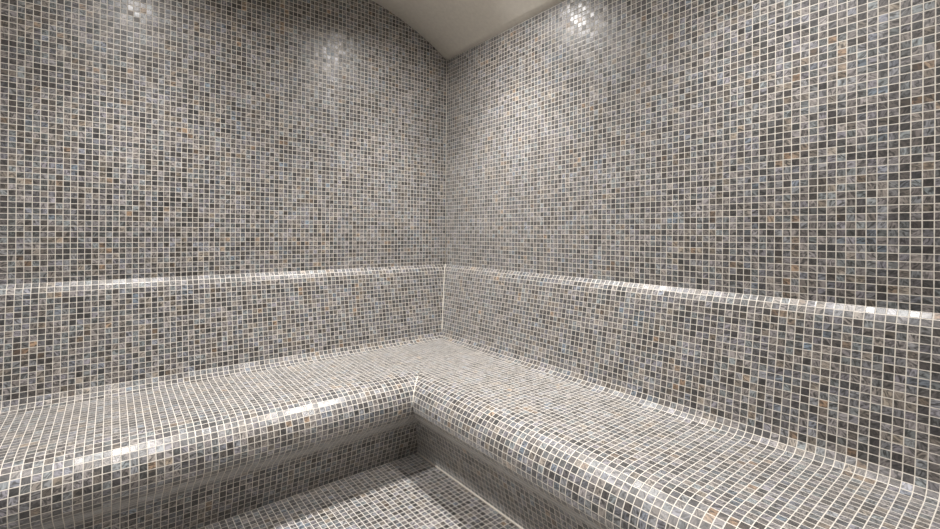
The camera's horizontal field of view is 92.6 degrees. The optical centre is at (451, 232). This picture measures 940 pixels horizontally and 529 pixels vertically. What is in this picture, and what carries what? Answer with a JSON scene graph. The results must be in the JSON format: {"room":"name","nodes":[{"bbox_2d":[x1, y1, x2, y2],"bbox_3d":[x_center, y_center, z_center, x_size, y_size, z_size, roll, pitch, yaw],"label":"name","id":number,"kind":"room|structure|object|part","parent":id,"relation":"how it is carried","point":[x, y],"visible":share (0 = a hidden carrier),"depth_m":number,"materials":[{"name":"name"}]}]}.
{"room":"spa","nodes":[
{"label":"spa","id":0,"kind":"room"},
{"bbox_2d":[0,0,445,284],"bbox_3d":[-1.058,-0.172,2.586,2.690,2.750,0.120,0,0,-37],"label":"wall","id":1,"kind":"structure","parent":0,"point":[139,138],"depth_m":2.37,"materials":[{"name":"grey tile"}]},
{"bbox_2d":[445,60,446,263],"bbox_3d":[-0.044,-0.516,3.280,0.006,1.488,0.006,0,0,-37],"label":"grout line","id":2,"kind":"structure","parent":1,"relation":"attached to","point":[446,60],"depth_m":3.28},
{"bbox_2d":[199,453,518,528],"bbox_3d":[-0.147,1.269,1.376,2.450,0.120,2.920,0,0,-37],"label":"floor","id":3,"kind":"structure","parent":0,"point":[408,492],"depth_m":1.98,"materials":[{"name":"grey tile"}]},
{"bbox_2d":[0,264,939,528],"bbox_3d":[-0.143,0.717,1.378,2.453,0.985,2.923,0,0,-37],"label":"bench","id":4,"kind":"object","parent":3,"relation":"on","point":[180,402],"visible":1,"depth_m":1.84,"materials":[{"name":"grey tile"}]},
{"bbox_3d":[-0.849,0.772,2.304,2.450,0.172,0.588,0,0,-37],"label":"seat","id":5,"kind":"part","parent":4,"relation":"part of","materials":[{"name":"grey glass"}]},
{"bbox_3d":[-0.995,0.486,2.498,2.450,0.398,0.101,0,0,-37],"label":"backrest","id":6,"kind":"part","parent":4,"relation":"part of","materials":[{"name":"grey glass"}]},
{"bbox_3d":[0.597,0.781,1.939,0.588,0.172,2.920,0,0,-37],"label":"seat","id":7,"kind":"part","parent":4,"relation":"part of","materials":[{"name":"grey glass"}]},
{"bbox_3d":[0.793,0.497,2.086,0.101,0.398,2.920,0,0,-37],"label":"backrest","id":8,"kind":"part","parent":4,"relation":"part of","materials":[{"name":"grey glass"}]},
{"bbox_2d":[417,452,523,528],"bbox_3d":[0.514,1.210,1.536,0.012,0.012,2.375,0,0,-37],"label":"grout line","id":9,"kind":"structure","parent":3,"relation":"on","point":[419,454],"depth_m":2.08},
{"bbox_2d":[372,0,564,59],"bbox_3d":[-0.131,-1.441,1.376,2.450,0.360,2.920,0,0,-37],"label":"ceiling","id":10,"kind":"structure","parent":0,"point":[452,27],"depth_m":2.86,"materials":[{"name":"paint"}]},
{"bbox_2d":[446,0,939,312],"bbox_3d":[0.884,-0.020,2.153,0.120,2.470,2.920,0,0,-37],"label":"wall","id":11,"kind":"structure","parent":0,"point":[772,148],"depth_m":1.83,"materials":[{"name":"grey tile"}]}
]}

